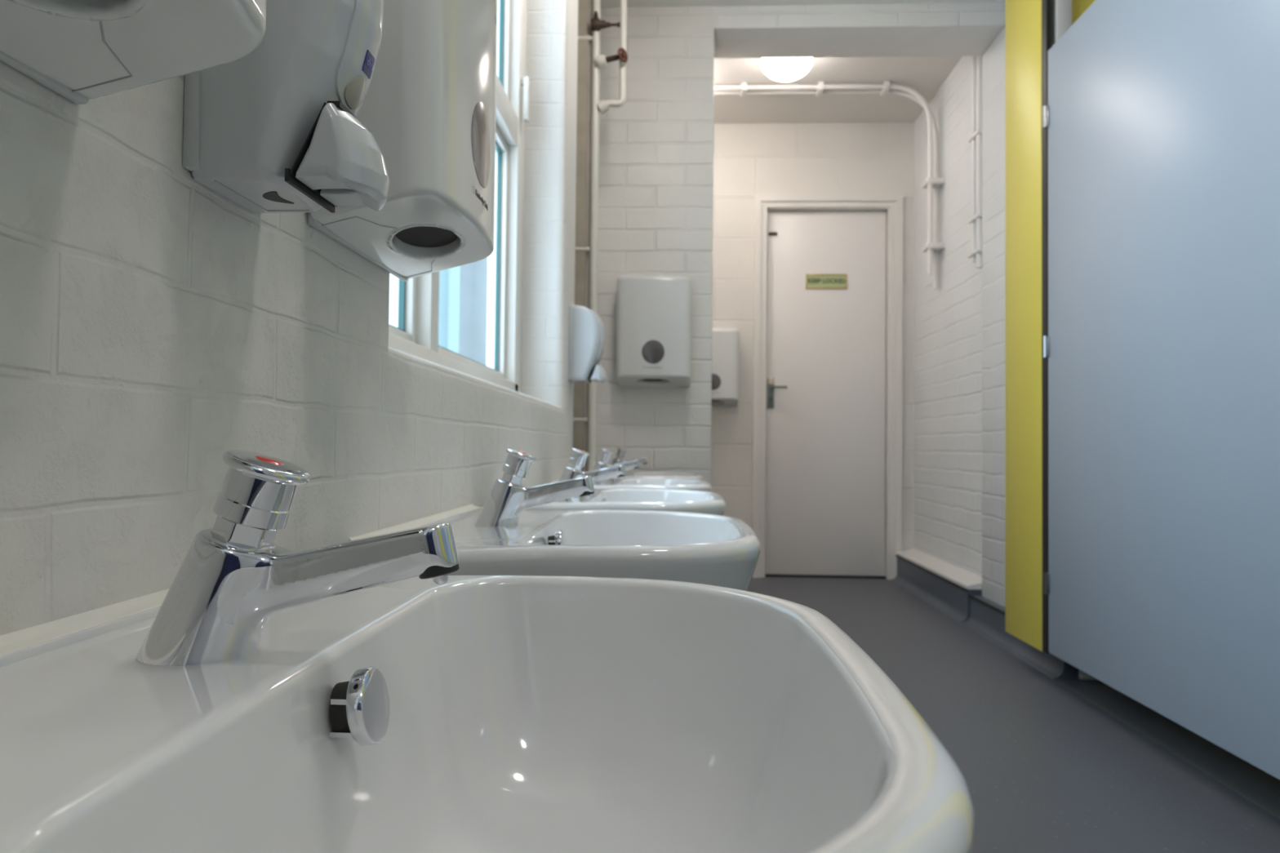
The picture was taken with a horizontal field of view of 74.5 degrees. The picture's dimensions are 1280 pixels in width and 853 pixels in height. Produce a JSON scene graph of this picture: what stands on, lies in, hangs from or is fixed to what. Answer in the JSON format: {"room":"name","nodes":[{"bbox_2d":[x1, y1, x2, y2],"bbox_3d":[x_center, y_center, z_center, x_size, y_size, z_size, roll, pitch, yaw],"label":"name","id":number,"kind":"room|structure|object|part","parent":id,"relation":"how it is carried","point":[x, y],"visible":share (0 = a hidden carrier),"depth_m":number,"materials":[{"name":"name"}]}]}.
{"room":"public restroom","nodes":[
{"label":"public restroom","id":0,"kind":"room"},
{"bbox_2d":[0,0,600,635],"bbox_3d":[-0.440,-0.516,0.472,0.300,2.465,5.680,1,-1,2],"label":"wall","id":1,"kind":"structure","parent":0,"point":[155,326],"depth_m":0.55,"materials":[{"name":"paint"}]},
{"bbox_2d":[0,0,266,104],"bbox_3d":[-0.237,-0.360,0.317,0.122,0.380,0.258,1,-1,2],"label":"paper towel dispenser","id":2,"kind":"object","parent":1,"relation":"attached to","point":[81,51],"visible":1,"depth_m":0.40,"materials":[{"name":"grey plastic"}]},
{"bbox_3d":[-0.294,-0.354,0.320,0.008,0.368,0.251,1,-1,2],"label":"plate","id":3,"kind":"part","parent":2,"relation":"part of","materials":[{"name":"grey plastic"}]},
{"bbox_2d":[182,0,390,213],"bbox_3d":[-0.230,-0.274,0.585,0.114,0.234,0.103,1,-1,2],"label":"soap dispenser","id":4,"kind":"object","parent":1,"relation":"attached to","point":[276,128],"visible":0.93,"depth_m":0.55,"materials":[{"name":"grey plastic"}]},
{"bbox_3d":[-0.282,-0.275,0.588,0.010,0.224,0.103,1,-1,2],"label":"plate","id":5,"kind":"part","parent":4,"relation":"part of","materials":[{"name":"grey plastic"}]},
{"bbox_3d":[-0.199,-0.184,0.582,0.050,0.054,0.075,1,-1,2],"label":"push lever","id":6,"kind":"part","parent":4,"relation":"part of","materials":[{"name":"grey plastic"}]},
{"bbox_3d":[-0.202,-0.298,0.585,0.044,0.164,0.048,1,-1,2],"label":"panel","id":7,"kind":"part","parent":4,"relation":"part of","materials":[{"name":"grey plastic"}]},
{"bbox_2d":[307,0,497,281],"bbox_3d":[-0.215,-0.358,0.841,0.122,0.380,0.258,1,-1,2],"label":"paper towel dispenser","id":8,"kind":"object","parent":1,"relation":"attached to","point":[429,106],"visible":0.76,"depth_m":0.75,"materials":[{"name":"grey plastic"}]},
{"bbox_3d":[-0.272,-0.353,0.843,0.008,0.368,0.251,1,-1,2],"label":"plate","id":9,"kind":"part","parent":8,"relation":"part of","materials":[{"name":"grey plastic"}]},
{"bbox_2d":[388,0,529,392],"bbox_3d":[-0.384,-0.806,1.676,0.102,1.455,1.415,1,-1,2],"label":"window","id":10,"kind":"structure","parent":1,"relation":"in","point":[414,303],"depth_m":2.25,"materials":[{"name":"white plastic"}]},
{"bbox_3d":[-0.426,-0.464,1.260,0.048,0.640,0.478,1,-1,2],"label":"sash","id":11,"kind":"part","parent":10,"relation":"part of","materials":[{"name":"white plastic"}]},
{"bbox_2d":[458,257,487,365],"bbox_3d":[-0.550,-0.843,0.242,0.095,1.455,4.295,1,-1,2],"label":"window pane","id":12,"kind":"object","parent":10,"relation":"in","point":[473,276],"depth_m":2.38,"materials":[{"name":"glass"}]},
{"bbox_3d":[-0.399,-0.448,1.912,0.048,0.640,0.727,1,-1,2],"label":"sash","id":13,"kind":"part","parent":10,"relation":"part of","materials":[{"name":"white plastic"}]},
{"bbox_3d":[-0.391,-1.161,1.929,0.048,0.625,0.727,1,-1,2],"label":"sash","id":14,"kind":"part","parent":10,"relation":"part of","materials":[{"name":"white plastic"}]},
{"bbox_3d":[-0.329,-0.928,2.315,0.048,0.180,0.026,1,-1,2],"label":"handle","id":15,"kind":"part","parent":10,"relation":"part of","materials":[{"name":"white plastic"}]},
{"bbox_2d":[0,575,976,852],"bbox_3d":[-0.094,0.198,0.392,0.414,0.195,0.493,1,-1,2],"label":"washbasin","id":16,"kind":"object","parent":1,"relation":"attached to","point":[464,713],"visible":0.93,"depth_m":0.44,"materials":[{"name":"white glazed ceramic"}]},
{"bbox_2d":[135,449,459,666],"bbox_3d":[-0.160,0.060,0.404,0.149,0.097,0.051,1,-1,-5],"label":"tap","id":17,"kind":"object","parent":16,"relation":"on","point":[233,577],"visible":1,"depth_m":0.39,"materials":[{"name":"silver metal"}]},
{"bbox_3d":[-0.186,0.047,0.399,0.030,0.027,0.028,1,-1,2],"label":"valve stem","id":18,"kind":"part","parent":17,"relation":"part of","materials":[{"name":"silver metal"}]},
{"bbox_2d":[418,563,459,579],"bbox_3d":[-0.095,0.066,0.395,0.020,0.010,0.019,1,-1,2],"label":"outlet","id":19,"kind":"object","parent":17,"relation":"attached to","point":[426,571],"depth_m":0.39,"materials":[{"name":"black rubber"}]},
{"bbox_2d":[348,504,760,591],"bbox_3d":[-0.066,0.214,1.046,0.414,0.195,0.493,1,-1,2],"label":"washbasin","id":20,"kind":"object","parent":1,"relation":"attached to","point":[706,548],"visible":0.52,"depth_m":0.88,"materials":[{"name":"white ceramic"}]},
{"bbox_2d":[474,448,594,527],"bbox_3d":[-0.132,0.076,1.058,0.149,0.097,0.051,1,-1,-5],"label":"tap","id":21,"kind":"object","parent":20,"relation":"on","point":[508,497],"visible":1,"depth_m":1.04,"materials":[{"name":"silver metal"}]},
{"bbox_3d":[-0.158,0.063,1.054,0.030,0.027,0.028,1,-1,2],"label":"valve stem","id":22,"kind":"part","parent":21,"relation":"part of","materials":[{"name":"silver metal"}]},
{"bbox_2d":[579,491,594,496],"bbox_3d":[-0.066,0.082,1.049,0.020,0.010,0.019,1,-1,2],"label":"outlet","id":23,"kind":"object","parent":21,"relation":"attached to","point":[581,493],"depth_m":1.04,"materials":[{"name":"black rubber"}]},
{"bbox_2d":[573,0,600,471],"bbox_3d":[-0.201,-0.750,2.996,0.104,1.830,0.028,1,-1,2],"label":"riser pipe","id":24,"kind":"object","parent":1,"relation":"attached to","point":[595,38],"visible":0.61,"depth_m":2.98,"materials":[{"name":"white metal"}]},
{"bbox_2d":[590,10,620,31],"bbox_3d":[-0.123,-1.442,2.995,0.105,0.072,0.044,1,-1,2],"label":"valve","id":25,"kind":"object","parent":24,"relation":"attached to","point":[596,24],"visible":1,"depth_m":2.98,"materials":[{"name":"metal"}]},
{"bbox_2d":[596,0,626,114],"bbox_3d":[-0.101,-1.389,3.007,0.106,0.551,0.042,1,-1,2],"label":"pipe","id":26,"kind":"object","parent":24,"relation":"attached to","point":[603,105],"visible":1,"depth_m":2.99,"materials":[{"name":"white metal"}]},
{"bbox_2d":[596,99,608,114],"bbox_3d":[-0.133,-1.139,3.002,0.047,0.051,0.042,1,-1,2],"label":"socket","id":27,"kind":"object","parent":26,"relation":"attached to","point":[603,105],"depth_m":2.99,"materials":[{"name":"white paint"}]},
{"bbox_2d":[595,47,627,69],"bbox_3d":[-0.101,-1.304,2.983,0.110,0.063,0.048,0,-1,17],"label":"valve","id":28,"kind":"object","parent":24,"relation":"attached to","point":[602,60],"visible":1,"depth_m":2.97,"materials":[{"name":"white paint"}]},
{"bbox_2d":[568,305,606,382],"bbox_3d":[-0.151,-0.242,2.490,0.108,0.222,0.098,1,-1,2],"label":"soap dispenser","id":29,"kind":"object","parent":1,"relation":"attached to","point":[586,327],"visible":1,"depth_m":2.45,"materials":[{"name":"grey plastic"}]},
{"bbox_3d":[-0.200,-0.242,2.493,0.010,0.213,0.098,1,-1,2],"label":"plate","id":30,"kind":"part","parent":29,"relation":"part of","materials":[{"name":"grey plastic"}]},
{"bbox_3d":[-0.124,-0.264,2.490,0.042,0.156,0.046,1,-1,2],"label":"panel","id":31,"kind":"part","parent":29,"relation":"part of","materials":[{"name":"grey plastic"}]},
{"bbox_3d":[-0.121,-0.156,2.487,0.047,0.051,0.071,1,-1,2],"label":"push lever","id":32,"kind":"part","parent":29,"relation":"part of","materials":[{"name":"grey plastic"}]},
{"bbox_2d":[524,488,725,515],"bbox_3d":[-0.038,0.230,1.700,0.414,0.195,0.493,1,-1,2],"label":"washbasin","id":33,"kind":"object","parent":1,"relation":"attached to","point":[651,500],"visible":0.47,"depth_m":1.54,"materials":[{"name":"white ceramic"}]},
{"bbox_2d":[558,448,626,482],"bbox_3d":[-0.104,0.092,1.712,0.149,0.097,0.051,1,-1,-5],"label":"tap","id":34,"kind":"object","parent":33,"relation":"on","point":[578,458],"visible":0.62,"depth_m":1.69,"materials":[{"name":"silver metal"}]},
{"bbox_3d":[-0.130,0.080,1.708,0.030,0.027,0.028,1,-1,2],"label":"valve stem","id":35,"kind":"part","parent":34,"relation":"part of","materials":[{"name":"silver metal"}]},
{"bbox_2d":[551,478,711,492],"bbox_3d":[-0.009,0.246,2.354,0.414,0.195,0.493,1,-1,2],"label":"washbasin","id":36,"kind":"object","parent":1,"relation":"attached to","point":[611,483],"visible":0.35,"depth_m":2.30,"materials":[{"name":"white ceramic"}]},
{"bbox_2d":[591,447,639,482],"bbox_3d":[-0.076,0.108,2.367,0.149,0.097,0.051,1,-1,-5],"label":"tap","id":37,"kind":"object","parent":36,"relation":"on","point":[605,455],"visible":0.62,"depth_m":2.35,"materials":[{"name":"silver metal"}]},
{"bbox_3d":[-0.102,0.096,2.362,0.030,0.027,0.028,1,-1,2],"label":"valve stem","id":38,"kind":"part","parent":37,"relation":"part of","materials":[{"name":"silver metal"}]},
{"bbox_2d":[612,471,703,479],"bbox_3d":[0.019,0.262,3.009,0.414,0.195,0.493,1,-1,2],"label":"washbasin","id":39,"kind":"object","parent":1,"relation":"attached to","point":[628,474],"visible":0.22,"depth_m":3.07,"materials":[{"name":"white ceramic"}]},
{"bbox_2d":[610,447,647,465],"bbox_3d":[-0.047,0.124,3.021,0.149,0.097,0.051,1,-1,-5],"label":"tap","id":40,"kind":"object","parent":39,"relation":"on","point":[620,453],"visible":0.48,"depth_m":3.00,"materials":[{"name":"silver metal"}]},
{"bbox_2d":[595,2,1005,484],"bbox_3d":[0.525,-0.464,3.403,1.776,2.522,0.260,1,-1,2],"label":"wall","id":41,"kind":"structure","parent":0,"point":[655,172],"depth_m":3.30,"materials":[{"name":"paint"}]},
{"bbox_2d":[616,275,691,386],"bbox_3d":[0.053,-0.364,3.224,0.283,0.416,0.133,1,-1,2],"label":"paper towel dispenser","id":42,"kind":"object","parent":41,"relation":"attached to","point":[654,314],"visible":1,"depth_m":3.17,"materials":[{"name":"white plastic"}]},
{"bbox_3d":[0.056,-0.356,3.286,0.275,0.403,0.008,1,-1,2],"label":"plate","id":43,"kind":"part","parent":42,"relation":"part of","materials":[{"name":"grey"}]},
{"bbox_2d":[600,0,1005,7],"bbox_3d":[1.055,-1.775,0.389,3.160,0.120,5.780,1,-1,2],"label":"ceiling","id":44,"kind":"structure","parent":0,"point":[604,3],"depth_m":3.28,"materials":[{"name":"white paint"}]},
{"bbox_2d":[1051,0,1071,46],"bbox_3d":[1.268,-0.508,2.536,0.045,2.305,0.050,1,-1,2],"label":"post","id":45,"kind":"object","parent":44,"relation":"attached to","point":[1061,10],"visible":0.02,"depth_m":2.53,"materials":[{"name":"white paint"}]},
{"bbox_2d":[1071,0,1095,25],"bbox_3d":[1.928,-0.492,2.522,1.255,2.325,0.020,1,-1,2],"label":"wall","id":46,"kind":"structure","parent":44,"relation":"attached to","point":[1079,7],"depth_m":2.56,"materials":[{"name":"yellow laminate"}]},
{"bbox_2d":[711,122,914,550],"bbox_3d":[1.236,-0.413,4.768,3.150,2.542,0.250,1,-1,2],"label":"wall","id":47,"kind":"structure","parent":0,"point":[750,159],"depth_m":4.67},
{"bbox_2d":[711,328,739,405],"bbox_3d":[0.398,-0.325,4.610,0.283,0.416,0.133,1,-1,2],"label":"paper towel dispenser","id":48,"kind":"object","parent":47,"relation":"attached to","point":[725,341],"visible":0.58,"depth_m":4.55,"materials":[{"name":"grey plastic"}]},
{"bbox_2d":[751,194,902,579],"bbox_3d":[1.032,-0.223,4.689,0.811,2.113,0.156,1,-1,2],"label":"door","id":49,"kind":"structure","parent":47,"relation":"in","point":[828,374],"depth_m":4.67,"materials":[{"name":"white paint"}]},
{"bbox_3d":[0.726,-0.185,4.686,0.036,0.166,0.009,1,-1,2],"label":"handle","id":50,"kind":"part","parent":49,"relation":"part of","materials":[{"name":"silver metal"}]},
{"bbox_2d":[768,231,777,235],"bbox_3d":[0.741,-1.078,4.701,0.048,0.014,0.019,1,-1,2],"label":"door catch","id":51,"kind":"structure","parent":49,"relation":"attached to","point":[769,233],"depth_m":4.70,"materials":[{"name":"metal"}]},
{"bbox_3d":[0.765,-0.216,4.652,0.091,0.015,0.060,1,-1,2],"label":"lever","id":52,"kind":"part","parent":49,"relation":"part of","materials":[{"name":"silver metal"}]},
{"bbox_2d":[805,274,847,288],"bbox_3d":[1.037,-0.807,4.687,0.226,0.082,0.007,1,-1,2],"label":"door sign","id":53,"kind":"object","parent":49,"relation":"attached to","point":[812,281],"visible":1,"depth_m":4.69,"materials":[{"name":"green"}]},
{"bbox_2d":[713,56,962,123],"bbox_3d":[1.222,-1.760,4.156,3.150,0.120,1.240,1,-1,2],"label":"ceiling","id":54,"kind":"structure","parent":0,"point":[926,75],"depth_m":4.29,"materials":[{"name":"white paint"}]},
{"bbox_2d":[760,57,813,81],"bbox_3d":[0.673,-1.655,3.866,0.238,0.114,0.238,1,-1,2],"label":"ceiling light","id":55,"kind":"object","parent":54,"relation":"attached to","point":[782,69],"visible":0.62,"depth_m":3.82,"materials":[{"name":"white"}]},
{"bbox_2d":[714,80,944,288],"bbox_3d":[0.634,-1.199,4.201,1.720,1.012,0.092,1,-1,2],"label":"conduit","id":56,"kind":"object","parent":54,"relation":"attached to","point":[935,182],"visible":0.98,"depth_m":4.17,"materials":[{"name":"white plastic"}]},
{"bbox_2d":[913,56,982,577],"bbox_3d":[1.631,-0.436,4.056,0.300,2.522,1.140,1,-1,2],"label":"wall","id":57,"kind":"structure","parent":0,"point":[948,362],"depth_m":4.04,"materials":[{"name":"paint"}]},
{"bbox_2d":[968,55,982,268],"bbox_3d":[1.454,-1.188,3.641,0.032,1.022,0.120,1,-1,2],"label":"conduit","id":58,"kind":"object","parent":57,"relation":"attached to","point":[975,139],"visible":0.75,"depth_m":3.61,"materials":[{"name":"white plastic"}]},
{"bbox_2d":[890,556,1079,679],"bbox_3d":[1.386,0.744,3.607,0.129,0.135,1.960,1,-1,2],"label":"baseboard","id":59,"kind":"structure","parent":57,"relation":"attached to","point":[953,601],"depth_m":3.42,"materials":[{"name":"plastic"}]},
{"bbox_2d":[896,548,982,589],"bbox_3d":[1.422,0.668,4.037,0.099,0.035,1.136,1,-1,2],"label":"trim ledge","id":60,"kind":"object","parent":59,"relation":"on","point":[966,580],"visible":0.86,"depth_m":3.90,"materials":[{"name":"white paint"}]},
{"bbox_2d":[895,555,1005,615],"bbox_3d":[1.359,0.689,3.609,0.020,0.031,1.960,1,-1,2],"label":"strip","id":61,"kind":"object","parent":59,"relation":"attached to","point":[971,596],"visible":0.68,"depth_m":3.50,"materials":[{"name":"black rubber"}]},
{"bbox_2d":[747,576,1279,852],"bbox_3d":[1.065,0.787,1.076,3.150,0.080,7.280,1,-1,2],"label":"floor","id":62,"kind":"structure","parent":0,"point":[1046,769],"depth_m":2.01,"materials":[{"name":"plastic"}]},
{"bbox_2d":[1005,0,1051,653],"bbox_3d":[1.230,-0.490,2.674,0.020,2.336,0.312,1,-1,2],"label":"pilaster","id":63,"kind":"object","parent":62,"relation":"on","point":[1028,22],"visible":0.97,"depth_m":2.66,"materials":[{"name":"yellow laminate"}]},
{"bbox_2d":[1042,0,1279,779],"bbox_3d":[1.192,-0.242,1.981,0.031,1.791,1.087,1,-1,2],"label":"door","id":64,"kind":"structure","parent":63,"relation":"attached to","point":[1162,345],"depth_m":1.88,"materials":[{"name":"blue laminate"}]},
{"bbox_2d":[982,26,1097,679],"bbox_3d":[2.068,-0.456,3.041,1.340,2.522,0.850,1,-1,2],"label":"wall","id":65,"kind":"structure","parent":0,"point":[993,60],"depth_m":3.36,"materials":[{"name":"paint"}]},
{"bbox_2d":[1058,681,1279,818],"bbox_3d":[1.184,0.724,0.061,0.014,0.001,5.060,1,-1,2],"label":"trim","id":66,"kind":"structure","parent":65,"relation":"attached to","point":[1206,771],"depth_m":1.97,"materials":[{"name":"grey"}]},
{"label":"outside","id":67,"kind":"structure","parent":0,"visible":0},
{"bbox_2d":[438,266,460,353],"bbox_3d":[-4.840,-1.661,7.498,7.650,6.000,0.720,1,-1,2],"label":"outbuilding","id":68,"kind":"structure","parent":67,"point":[449,278],"depth_m":6.99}
]}

